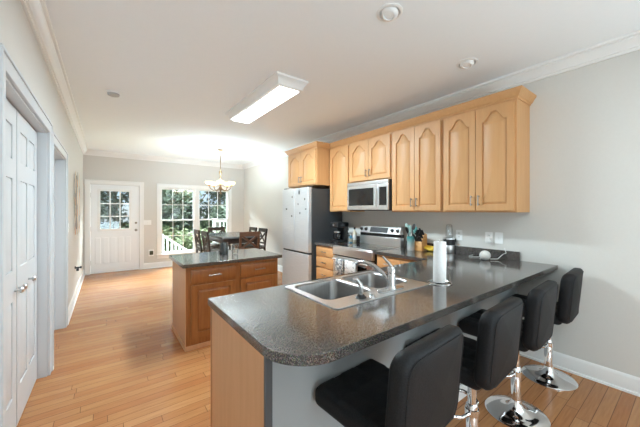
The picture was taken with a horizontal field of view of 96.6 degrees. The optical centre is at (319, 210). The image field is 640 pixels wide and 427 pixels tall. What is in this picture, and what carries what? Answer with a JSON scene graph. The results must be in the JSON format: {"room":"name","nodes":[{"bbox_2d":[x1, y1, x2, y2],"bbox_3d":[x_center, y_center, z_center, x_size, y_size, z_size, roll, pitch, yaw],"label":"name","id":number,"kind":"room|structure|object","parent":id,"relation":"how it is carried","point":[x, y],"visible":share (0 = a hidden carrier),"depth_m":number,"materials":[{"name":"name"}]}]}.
{"room":"kitchen","nodes":[
{"label":"kitchen","id":0,"kind":"room"},
{"bbox_2d":[0,0,82,327],"bbox_3d":[-1.735,0.030,1.480,0.200,2.740,11.650,0,0,-37],"label":"wall","id":1,"kind":"structure","parent":0,"point":[17,36],"depth_m":2.75,"materials":[{"name":"paint"}]},
{"bbox_2d":[6,98,24,426],"bbox_3d":[-1.752,0.369,1.573,0.084,2.038,0.630,0,0,-37],"label":"door","id":2,"kind":"structure","parent":1,"relation":"in","point":[11,290],"depth_m":1.73,"materials":[{"name":"grey paint"}]},
{"bbox_2d":[0,43,52,426],"bbox_3d":[-1.943,0.320,1.862,0.126,2.160,1.520,0,0,-37],"label":"trim","id":3,"kind":"structure","parent":1,"relation":"attached to","point":[8,68],"depth_m":2.38,"materials":[{"name":"grey paint"}]},
{"bbox_2d":[16,110,36,425],"bbox_3d":[-2.150,0.369,2.103,0.084,2.038,0.655,0,0,-37],"label":"door","id":4,"kind":"structure","parent":1,"relation":"in","point":[26,136],"depth_m":2.06,"materials":[{"name":"grey paint"}]},
{"bbox_2d":[54,159,54,329],"bbox_3d":[-2.833,0.390,2.944,0.035,2.000,0.990,0,0,-37],"label":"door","id":5,"kind":"structure","parent":1,"relation":"in","point":[54,159],"depth_m":3.33,"materials":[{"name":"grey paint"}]},
{"bbox_2d":[53,131,67,365],"bbox_3d":[-2.783,0.345,2.982,0.126,2.110,1.200,0,0,-37],"label":"trim","id":6,"kind":"structure","parent":1,"relation":"attached to","point":[57,145],"depth_m":3.38,"materials":[{"name":"grey paint"}]},
{"bbox_2d":[68,269,84,324],"bbox_3d":[-4.120,1.333,4.850,0.028,0.134,3.395,0,0,-37],"label":"baseboard","id":7,"kind":"structure","parent":1,"relation":"attached to","point":[78,287],"depth_m":4.39,"materials":[{"name":"white"}]},
{"bbox_2d":[74,171,79,234],"bbox_3d":[-3.872,-0.130,4.539,0.040,1.000,0.570,0,0,-37],"label":"wall sculpture","id":8,"kind":"object","parent":1,"relation":"attached to","point":[76,176],"visible":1,"depth_m":4.55,"materials":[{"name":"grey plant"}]},
{"bbox_2d":[83,155,243,273],"bbox_3d":[-3.730,0.030,7.340,3.640,2.740,0.120,0,0,-37],"label":"wall","id":9,"kind":"structure","parent":0,"point":[151,173],"depth_m":7.00,"materials":[{"name":"paint"}]},
{"bbox_2d":[90,184,138,273],"bbox_3d":[-4.696,0.401,6.541,0.918,1.986,0.119,0,0,-37],"label":"door","id":10,"kind":"structure","parent":9,"relation":"in","point":[112,250],"depth_m":6.54,"materials":[{"name":"white paint"}]},
{"bbox_2d":[98,189,131,230],"bbox_3d":[-4.710,-0.022,6.551,0.635,0.955,0.029,0,0,-37],"label":"window grille","id":11,"kind":"object","parent":10,"relation":"attached to","point":[119,190],"depth_m":6.59,"materials":[{"name":"white wood"}]},
{"bbox_2d":[85,179,143,274],"bbox_3d":[-4.712,0.355,6.575,1.100,2.090,0.126,0,0,-37],"label":"trim","id":12,"kind":"structure","parent":9,"relation":"attached to","point":[88,182],"depth_m":6.37,"materials":[{"name":"white wood"}]},
{"bbox_2d":[144,220,150,224],"bbox_3d":[-4.185,0.279,6.916,0.160,0.116,0.012,0,0,-37],"label":"light switch","id":13,"kind":"object","parent":9,"relation":"attached to","point":[146,222],"visible":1,"depth_m":6.92,"materials":[{"name":"white plastic"}]},
{"bbox_2d":[144,261,171,268],"bbox_3d":[-3.248,1.333,7.609,2.485,0.134,0.028,0,0,-37],"label":"baseboard","id":14,"kind":"structure","parent":9,"relation":"attached to","point":[166,263],"depth_m":7.04,"materials":[{"name":"white wood"}]},
{"bbox_2d":[160,187,194,253],"bbox_3d":[-3.676,0.240,7.377,0.820,1.660,0.105,0,0,-37],"label":"window","id":15,"kind":"structure","parent":9,"relation":"in","point":[161,188],"depth_m":7.32,"materials":[{"name":"white wood"}]},
{"bbox_2d":[156,183,231,258],"bbox_3d":[-3.269,0.250,7.580,1.895,1.860,0.050,0,0,-37],"label":"trim","id":16,"kind":"structure","parent":9,"relation":"attached to","point":[196,187],"depth_m":7.45,"materials":[{"name":"white wood"}]},
{"bbox_2d":[198,189,228,250],"bbox_3d":[-2.961,0.240,7.914,0.820,1.660,0.105,0,0,-37],"label":"window","id":17,"kind":"structure","parent":9,"relation":"in","point":[208,190],"depth_m":8.00,"materials":[{"name":"white wood"}]},
{"bbox_2d":[16,266,639,426],"bbox_3d":[-0.231,1.450,2.608,3.960,0.100,11.890,0,0,-37],"label":"floor","id":18,"kind":"structure","parent":0,"point":[119,359],"depth_m":2.35,"materials":[{"name":"brown wood"}]},
{"bbox_2d":[193,229,219,252],"bbox_3d":[-2.404,0.894,6.072,0.460,1.013,0.400,0,0,-37],"label":"dining chair","id":19,"kind":"object","parent":18,"relation":"on","point":[199,246],"visible":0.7,"depth_m":5.96,"materials":[{"name":"brown wood"}]},
{"bbox_2d":[201,231,229,251],"bbox_3d":[-2.044,0.894,5.592,0.460,1.013,0.400,0,0,-37],"label":"dining chair","id":20,"kind":"object","parent":18,"relation":"on","point":[206,242],"visible":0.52,"depth_m":5.45,"materials":[{"name":"brown wood"}]},
{"bbox_2d":[208,227,230,249],"bbox_3d":[-2.376,0.894,6.718,0.400,1.013,0.460,0,0,-37],"label":"dining chair","id":21,"kind":"object","parent":18,"relation":"on","point":[210,229],"visible":0.3,"depth_m":6.80,"materials":[{"name":"brown wood"}]},
{"bbox_2d":[169,248,281,351],"bbox_3d":[-1.130,0.964,3.424,1.104,0.872,0.786,0,0,-37],"label":"kitchen island","id":22,"kind":"object","parent":18,"relation":"on","point":[196,277],"visible":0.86,"depth_m":3.05,"materials":[{"name":"laminate"}]},
{"bbox_2d":[169,248,281,268],"bbox_3d":[-1.132,0.546,3.426,1.104,0.036,0.780,0,0,-37],"label":"island countertop","id":23,"kind":"structure","parent":22,"relation":"on","point":[190,260],"depth_m":3.24,"materials":[{"name":"stone"}]},
{"bbox_2d":[220,242,227,254],"bbox_3d":[-1.171,0.458,3.475,0.100,0.140,0.100,0,0,-37],"label":"candle jar","id":24,"kind":"object","parent":23,"relation":"on","point":[224,245],"visible":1,"depth_m":3.43,"materials":[{"name":"grey glass"}]},
{"bbox_2d":[205,232,261,248],"bbox_3d":[-1.893,0.950,6.099,0.810,0.900,1.270,0,0,-37],"label":"dining table","id":25,"kind":"object","parent":18,"relation":"on","point":[229,237],"visible":0.31,"depth_m":5.72,"materials":[{"name":"brown wood"}]},
{"bbox_2d":[210,307,263,426],"bbox_3d":[0.444,0.962,1.956,2.144,0.876,0.705,0,0,-37],"label":"base cabinet","id":26,"kind":"object","parent":18,"relation":"on","point":[236,367],"visible":0.03,"depth_m":1.29,"materials":[{"name":"brown wood"}]},
{"bbox_2d":[264,357,271,426],"bbox_3d":[-0.188,0.962,1.032,0.030,0.876,0.013,0,0,-37],"label":"trim","id":27,"kind":"structure","parent":26,"relation":"attached to","point":[267,363],"depth_m":1.02,"materials":[{"name":"grey"}]},
{"bbox_2d":[208,241,557,365],"bbox_3d":[0.536,0.462,2.362,2.788,0.124,1.607,0,0,-37],"label":"countertop","id":28,"kind":"structure","parent":26,"relation":"on","point":[285,326],"depth_m":1.44,"materials":[{"name":"stone"}]},
{"bbox_2d":[285,271,428,308],"bbox_3d":[0.249,0.575,1.849,0.813,0.191,0.528,0,0,-37],"label":"sink","id":29,"kind":"object","parent":28,"relation":"in","point":[339,292],"visible":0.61,"depth_m":1.91,"materials":[{"name":"metal"}]},
{"bbox_2d":[295,279,369,299],"bbox_3d":[0.072,0.576,1.773,0.354,0.190,0.367,0,0,-37],"label":"basin","id":30,"kind":"object","parent":29,"relation":"in","point":[326,289],"depth_m":1.93,"materials":[{"name":"silver metal"}]},
{"bbox_2d":[353,277,365,298],"bbox_3d":[0.224,0.425,1.581,0.069,0.110,0.065,0,0,-37],"label":"sprayer","id":31,"kind":"object","parent":29,"relation":"on","point":[357,280],"visible":1,"depth_m":1.57,"materials":[{"name":"silver plastic"}]},
{"bbox_2d":[342,272,406,287],"bbox_3d":[0.379,0.576,2.003,0.335,0.190,0.367,0,0,-37],"label":"basin","id":32,"kind":"object","parent":29,"relation":"in","point":[368,279],"depth_m":2.17,"materials":[{"name":"silver metal"}]},
{"bbox_2d":[355,256,403,293],"bbox_3d":[0.367,0.378,1.819,0.220,0.204,0.273,0,0,-37],"label":"faucet","id":33,"kind":"object","parent":29,"relation":"on","point":[390,277],"visible":1,"depth_m":1.73,"materials":[{"name":"grey metal"}]},
{"bbox_2d":[405,223,416,250],"bbox_3d":[1.128,0.322,3.535,0.132,0.329,0.157,0,0,-37],"label":"utensil crock","id":34,"kind":"object","parent":28,"relation":"on","point":[410,239],"visible":0.98,"depth_m":3.50,"materials":[{"name":"teal ceramic"}]},
{"bbox_2d":[413,228,426,250],"bbox_3d":[1.227,0.347,3.504,0.159,0.277,0.100,0,0,-37],"label":"knife block","id":35,"kind":"object","parent":28,"relation":"on","point":[420,238],"visible":1,"depth_m":3.48,"materials":[{"name":"brown wood"}]},
{"bbox_2d":[427,240,451,285],"bbox_3d":[0.807,0.339,1.924,0.156,0.291,0.156,0,0,-37],"label":"paper towel holder","id":36,"kind":"object","parent":28,"relation":"on","point":[439,240],"visible":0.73,"depth_m":1.89,"materials":[{"name":"silver metal"}]},
{"bbox_2d":[433,241,445,282],"bbox_3d":[0.808,0.342,1.925,0.085,0.268,0.083,0,0,-37],"label":"paper towel roll","id":37,"kind":"object","parent":36,"relation":"on","point":[439,252],"visible":1,"depth_m":1.89,"materials":[{"name":"white paper"}]},
{"bbox_2d":[443,224,455,252],"bbox_3d":[1.508,0.320,3.328,0.137,0.332,0.133,0,0,-37],"label":"blender","id":38,"kind":"object","parent":28,"relation":"on","point":[450,241],"visible":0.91,"depth_m":3.28,"materials":[{"name":"silver metal"}]},
{"bbox_2d":[479,250,490,260],"bbox_3d":[1.637,0.439,2.827,0.100,0.094,0.100,0,0,-37],"label":"smart speaker","id":39,"kind":"object","parent":28,"relation":"on","point":[484,255],"visible":1,"depth_m":2.79},
{"bbox_2d":[233,227,256,248],"bbox_3d":[-1.780,0.894,6.740,0.460,1.013,0.400,0,0,-37],"label":"dining chair","id":40,"kind":"object","parent":18,"relation":"on","point":[250,228],"visible":0.27,"depth_m":6.71,"materials":[{"name":"brown wood"}]},
{"bbox_2d":[233,231,259,249],"bbox_3d":[-1.440,0.894,5.520,0.400,1.013,0.460,0,0,-37],"label":"dining chair","id":41,"kind":"object","parent":18,"relation":"on","point":[256,234],"visible":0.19,"depth_m":5.35,"materials":[{"name":"brown wood"}]},
{"bbox_2d":[241,228,267,250],"bbox_3d":[-1.456,0.894,6.308,0.460,1.013,0.400,0,0,-37],"label":"dining chair","id":42,"kind":"object","parent":18,"relation":"on","point":[265,230],"visible":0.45,"depth_m":6.27,"materials":[{"name":"brown wood"}]},
{"bbox_2d":[283,186,341,284],"bbox_3d":[-0.144,0.503,4.955,0.705,1.793,0.810,0,0,-37],"label":"refrigerator","id":43,"kind":"object","parent":18,"relation":"on","point":[301,231],"visible":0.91,"depth_m":4.62,"materials":[{"name":"grey metal"}]},
{"bbox_2d":[316,245,334,278],"bbox_3d":[0.298,0.962,4.458,0.650,0.876,0.445,0,0,-37],"label":"base cabinet","id":44,"kind":"object","parent":18,"relation":"on","point":[324,261],"visible":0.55,"depth_m":4.28,"materials":[{"name":"brown wood"}]},
{"bbox_2d":[315,235,359,246],"bbox_3d":[0.307,0.462,4.462,0.635,0.124,0.460,0,0,-37],"label":"countertop","id":45,"kind":"structure","parent":44,"relation":"on","point":[323,243],"depth_m":4.39,"materials":[{"name":"stone"}]},
{"bbox_2d":[330,222,348,242],"bbox_3d":[0.297,0.330,4.473,0.257,0.312,0.190,0,0,-37],"label":"coffee maker","id":46,"kind":"object","parent":45,"relation":"on","point":[339,236],"visible":0.99,"depth_m":4.42,"materials":[{"name":"black plastic"}]},
{"bbox_2d":[349,234,352,242],"bbox_3d":[0.469,0.418,4.358,0.062,0.135,0.061,0,0,-37],"label":"bottle","id":47,"kind":"object","parent":45,"relation":"on","point":[350,236],"visible":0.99,"depth_m":4.34,"materials":[{"name":"blue plastic"}]},
{"bbox_2d":[353,227,356,241],"bbox_3d":[0.539,0.368,4.448,0.062,0.235,0.061,0,0,-37],"label":"bottle","id":48,"kind":"object","parent":45,"relation":"on","point":[354,231],"visible":0.93,"depth_m":4.42,"materials":[{"name":"beige plastic"}]},
{"bbox_2d":[332,225,403,275],"bbox_3d":[0.634,0.796,3.932,0.667,1.148,0.760,0,0,-37],"label":"stove","id":49,"kind":"object","parent":18,"relation":"on","point":[372,238],"visible":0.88,"depth_m":3.89,"materials":[{"name":"silver metal"}]},
{"bbox_2d":[335,258,344,275],"bbox_3d":[0.271,0.815,3.878,0.040,0.331,0.160,0,0,-37],"label":"dish towel","id":50,"kind":"object","parent":49,"relation":"hanging from","point":[339,264],"visible":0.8,"depth_m":3.86,"materials":[{"name":"grey fabric"}]},
{"bbox_2d":[344,260,356,273],"bbox_3d":[0.400,0.804,3.706,0.040,0.311,0.210,0,0,-37],"label":"dish towel","id":51,"kind":"object","parent":49,"relation":"hanging from","point":[349,266],"visible":0.63,"depth_m":3.70,"materials":[{"name":"white fabric"}]},
{"bbox_2d":[333,243,398,251],"bbox_3d":[0.623,0.491,3.924,0.535,0.018,0.760,0,0,-37],"label":"cooktop","id":52,"kind":"object","parent":49,"relation":"in","point":[355,247],"depth_m":3.88,"materials":[{"name":"silver metal"}]},
{"bbox_2d":[315,324,463,426],"bbox_3d":[0.286,0.938,1.238,0.444,0.925,0.513,0,0,-40],"label":"bar stool","id":53,"kind":"object","parent":18,"relation":"on","point":[420,387],"visible":1,"depth_m":1.08,"materials":[{"name":"black leather"}]},
{"bbox_2d":[377,255,414,267],"bbox_3d":[1.124,0.962,3.357,0.650,0.876,0.702,0,0,-37],"label":"base cabinet","id":54,"kind":"object","parent":18,"relation":"on","point":[381,262],"visible":0.02,"depth_m":3.29,"materials":[{"name":"brown wood"}]},
{"bbox_2d":[405,296,523,426],"bbox_3d":[0.815,0.938,1.634,0.444,0.925,0.513,0,0,-40],"label":"bar stool","id":55,"kind":"object","parent":18,"relation":"on","point":[487,361],"visible":0.58,"depth_m":1.40,"materials":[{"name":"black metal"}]},
{"bbox_2d":[459,280,557,426],"bbox_3d":[1.323,0.938,2.015,0.444,0.925,0.513,0,0,-40],"label":"bar stool","id":56,"kind":"object","parent":18,"relation":"on","point":[538,321],"visible":0.73,"depth_m":1.87,"materials":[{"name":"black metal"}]},
{"bbox_2d":[510,268,583,390],"bbox_3d":[1.886,0.938,2.438,0.444,0.925,0.513,0,0,-40],"label":"bar stool","id":57,"kind":"object","parent":18,"relation":"on","point":[567,306],"visible":0.59,"depth_m":2.27,"materials":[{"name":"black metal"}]},
{"bbox_2d":[45,0,639,164],"bbox_3d":[-0.231,-1.400,2.608,3.960,0.120,11.890,0,0,-37],"label":"ceiling","id":58,"kind":"structure","parent":0,"point":[177,68],"depth_m":2.47,"materials":[{"name":"paint"}]},
{"bbox_2d":[106,90,120,96],"bbox_3d":[-2.335,-1.319,3.223,0.132,0.043,0.132,0,0,-37],"label":"smoke detector","id":59,"kind":"object","parent":58,"relation":"attached to","point":[111,93],"visible":1,"depth_m":3.19,"materials":[{"name":"white plastic"}]},
{"bbox_2d":[205,149,234,193],"bbox_3d":[-2.180,-0.850,6.179,0.589,0.980,0.608,0,0,-37],"label":"chandelier","id":60,"kind":"object","parent":58,"relation":"hanging from","point":[220,181],"visible":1,"depth_m":6.17,"materials":[{"name":"white glass"}]},
{"bbox_2d":[226,71,308,122],"bbox_3d":[-0.704,-1.284,3.422,0.370,0.112,1.460,0,0,-37],"label":"ceiling light","id":61,"kind":"object","parent":58,"relation":"attached to","point":[279,87],"visible":1,"depth_m":3.13,"materials":[{"name":"white plastic"}]},
{"bbox_2d":[233,86,298,122],"bbox_3d":[-0.704,-1.236,3.422,0.226,0.017,1.316,0,0,-37],"label":"diffuser","id":62,"kind":"object","parent":61,"relation":"attached to","point":[277,95],"depth_m":3.26,"materials":[{"name":"white plastic"}]},
{"bbox_2d":[376,3,402,21],"bbox_3d":[0.469,-1.328,1.924,0.176,0.054,0.176,0,0,-37],"label":"recessed light","id":63,"kind":"object","parent":58,"relation":"in","point":[389,12],"visible":1,"depth_m":1.90,"materials":[{"name":"white"}]},
{"bbox_2d":[456,58,477,68],"bbox_3d":[1.331,-1.328,2.580,0.176,0.054,0.176,0,0,-37],"label":"recessed light","id":64,"kind":"object","parent":58,"relation":"in","point":[467,63],"visible":0.99,"depth_m":2.56,"materials":[{"name":"white"}]},
{"bbox_2d":[272,286,517,426],"bbox_3d":[0.831,0.962,1.992,2.760,0.876,0.040,0,0,-37],"label":"wall","id":65,"kind":"structure","parent":0,"point":[294,404],"depth_m":1.35,"materials":[{"name":"grey paint"}]},
{"bbox_2d":[458,384,466,401],"bbox_3d":[0.835,1.350,1.961,2.730,0.100,0.014,0,0,-37],"label":"baseboard","id":66,"kind":"structure","parent":65,"relation":"attached to","point":[461,395],"depth_m":2.12,"materials":[{"name":"white"}]},
{"bbox_2d":[244,50,639,377],"bbox_3d":[1.269,0.030,3.808,0.120,2.740,11.770,0,0,-37],"label":"wall","id":67,"kind":"structure","parent":0,"point":[584,213],"depth_m":2.43,"materials":[{"name":"paint"}]},
{"bbox_2d":[278,265,282,271],"bbox_3d":[-1.199,1.333,6.976,0.028,0.134,3.500,0,0,-37],"label":"baseboard","id":68,"kind":"structure","parent":67,"relation":"attached to","point":[280,268],"depth_m":6.59,"materials":[{"name":"white wood"}]},
{"bbox_2d":[288,147,329,188],"bbox_3d":[-0.097,-0.718,5.003,0.631,0.605,0.875,0,0,-37],"label":"upper cabinet","id":69,"kind":"object","parent":67,"relation":"attached to","point":[311,167],"visible":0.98,"depth_m":4.64,"materials":[{"name":"brown wood"}]},
{"bbox_2d":[20,0,639,168],"bbox_3d":[-0.199,-1.282,2.632,3.640,0.115,11.650,0,0,-37],"label":"trim","id":70,"kind":"structure","parent":67,"relation":"attached to","point":[36,11],"depth_m":2.83,"materials":[{"name":"white"}]},
{"bbox_2d":[330,144,364,211],"bbox_3d":[0.426,-0.503,4.549,0.340,1.033,0.465,0,0,-37],"label":"upper cabinet","id":71,"kind":"object","parent":67,"relation":"attached to","point":[339,156],"visible":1,"depth_m":4.43,"materials":[{"name":"brown wood"}]},
{"bbox_2d":[350,132,391,182],"bbox_3d":[0.790,-0.716,4.037,0.371,0.608,0.785,0,0,-37],"label":"upper cabinet","id":72,"kind":"object","parent":67,"relation":"attached to","point":[370,159],"visible":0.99,"depth_m":3.90,"materials":[{"name":"brown wood"}]},
{"bbox_2d":[347,179,391,210],"bbox_3d":[0.767,-0.206,4.023,0.425,0.403,0.760,0,0,-37],"label":"microwave","id":73,"kind":"object","parent":72,"relation":"attached to","point":[376,195],"visible":0.91,"depth_m":3.85,"materials":[{"name":"grey metal"}]},
{"bbox_2d":[392,118,442,211],"bbox_3d":[1.233,-0.503,3.446,0.371,1.033,0.687,0,0,-37],"label":"upper cabinet","id":74,"kind":"object","parent":67,"relation":"attached to","point":[417,151],"visible":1,"depth_m":3.31,"materials":[{"name":"brown wood"}]},
{"bbox_2d":[456,230,461,239],"bbox_3d":[1.595,0.275,3.268,0.007,0.116,0.072,0,0,-37],"label":"wall outlet","id":75,"kind":"object","parent":67,"relation":"attached to","point":[458,232],"visible":1,"depth_m":3.27,"materials":[{"name":"white plastic"}]},
{"bbox_2d":[406,241,519,260],"bbox_3d":[1.556,0.443,3.309,0.020,0.086,1.317,0,0,-37],"label":"backsplash","id":76,"kind":"structure","parent":67,"relation":"attached to","point":[510,255],"depth_m":2.99,"materials":[{"name":"laminate"}]},
{"bbox_2d":[443,98,529,211],"bbox_3d":[1.649,-0.503,2.891,0.371,1.033,0.694,0,0,-37],"label":"upper cabinet","id":77,"kind":"object","parent":67,"relation":"attached to","point":[486,150],"visible":0.98,"depth_m":2.72,"materials":[{"name":"brown wood"}]},
{"bbox_2d":[285,85,536,155],"bbox_3d":[0.696,-1.046,3.944,0.634,0.081,3.633,0,0,-37],"label":"crown molding","id":78,"kind":"structure","parent":77,"relation":"attached to","point":[520,92],"depth_m":3.12,"materials":[{"name":"brown wood"}]},
{"bbox_2d":[485,232,492,242],"bbox_3d":[1.786,0.280,3.014,0.007,0.116,0.072,0,0,-37],"label":"wall outlet","id":79,"kind":"object","parent":67,"relation":"attached to","point":[487,234],"visible":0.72,"depth_m":3.01,"materials":[{"name":"white plastic"}]},
{"bbox_2d":[495,232,502,243],"bbox_3d":[1.841,0.278,2.935,0.012,0.116,0.072,0,0,-37],"label":"light switch","id":80,"kind":"object","parent":67,"relation":"attached to","point":[498,235],"visible":1,"depth_m":2.93,"materials":[{"name":"white plastic"}]},
{"bbox_2d":[520,348,639,396],"bbox_3d":[3.344,1.333,0.918,0.028,0.134,4.655,0,0,-37],"label":"baseboard","id":81,"kind":"structure","parent":67,"relation":"attached to","point":[615,379],"depth_m":2.36,"materials":[{"name":"white"}]},
{"label":"outside","id":82,"kind":"structure","parent":0,"visible":0},
{"bbox_2d":[100,221,209,251],"bbox_3d":[-15.535,2.350,37.380,100.000,0.100,61.550,0,0,-37],"label":"lawn","id":83,"kind":"structure","parent":82,"point":[163,227],"depth_m":42.29,"materials":[{"name":"green plant"}]},
{"bbox_2d":[100,193,108,226],"bbox_3d":[-10.758,-0.687,11.476,3.419,6.256,3.822,0,0,44],"label":"leafy tree","id":84,"kind":"object","parent":83,"relation":"on","point":[103,213],"visible":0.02,"depth_m":12.18,"materials":[{"name":"green plant"}]},
{"bbox_2d":[100,191,128,228],"bbox_3d":[-9.803,-1.020,13.684,4.157,6.646,3.933,0,0,-37],"label":"leafy tree","id":85,"kind":"object","parent":83,"relation":"on","point":[114,207],"visible":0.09,"depth_m":13.39,"materials":[{"name":"green plant"}]},
{"bbox_2d":[127,189,201,250],"bbox_3d":[-7.578,-0.728,13.917,3.427,6.064,3.781,0,0,-10],"label":"leafy tree","id":86,"kind":"object","parent":83,"relation":"on","point":[180,197],"visible":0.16,"depth_m":13.78,"materials":[{"name":"green plant"}]},
{"bbox_2d":[162,227,187,251],"bbox_3d":[-7.385,1.500,13.185,2.666,1.523,1.805,0,0,-37],"label":"leafy bush","id":87,"kind":"object","parent":83,"relation":"on","point":[166,232],"visible":0.31,"depth_m":13.01,"materials":[{"name":"green plant"}]},
{"bbox_2d":[162,234,187,251],"bbox_3d":[-3.972,1.387,8.396,2.000,2.064,0.120,0,0,-37],"label":"stair railing","id":88,"kind":"object","parent":83,"relation":"on","point":[167,238],"visible":0.03,"depth_m":8.16,"materials":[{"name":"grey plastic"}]},
{"bbox_2d":[162,190,207,235],"bbox_3d":[-7.623,-0.911,15.896,3.677,6.517,3.331,0,0,2],"label":"leafy tree","id":89,"kind":"object","parent":83,"relation":"on","point":[190,223],"visible":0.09,"depth_m":15.29,"materials":[{"name":"green plant"}]},
{"bbox_2d":[172,225,218,250],"bbox_3d":[-5.646,1.385,13.302,2.435,1.498,1.690,0,0,-37],"label":"leafy bush","id":90,"kind":"object","parent":83,"relation":"on","point":[189,241],"visible":0.29,"depth_m":12.69,"materials":[{"name":"green plant"}]},
{"bbox_2d":[186,191,225,232],"bbox_3d":[-5.595,-0.829,16.382,3.751,6.265,3.724,0,0,30],"label":"leafy tree","id":91,"kind":"object","parent":83,"relation":"on","point":[221,209],"visible":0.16,"depth_m":16.09,"materials":[{"name":"green plant"}]},
{"bbox_2d":[212,218,225,242],"bbox_3d":[-3.500,1.288,10.750,1.060,2.025,0.120,0,0,-37],"label":"porch railing","id":92,"kind":"object","parent":83,"relation":"on","point":[214,221],"visible":0.15,"depth_m":10.47,"materials":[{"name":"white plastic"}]},
{"bbox_2d":[212,192,225,215],"bbox_3d":[-5.547,-1.031,18.503,3.708,6.669,3.537,0,0,-21],"label":"leafy tree","id":93,"kind":"object","parent":83,"relation":"on","point":[222,199],"visible":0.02,"depth_m":17.65,"materials":[{"name":"green plant"}]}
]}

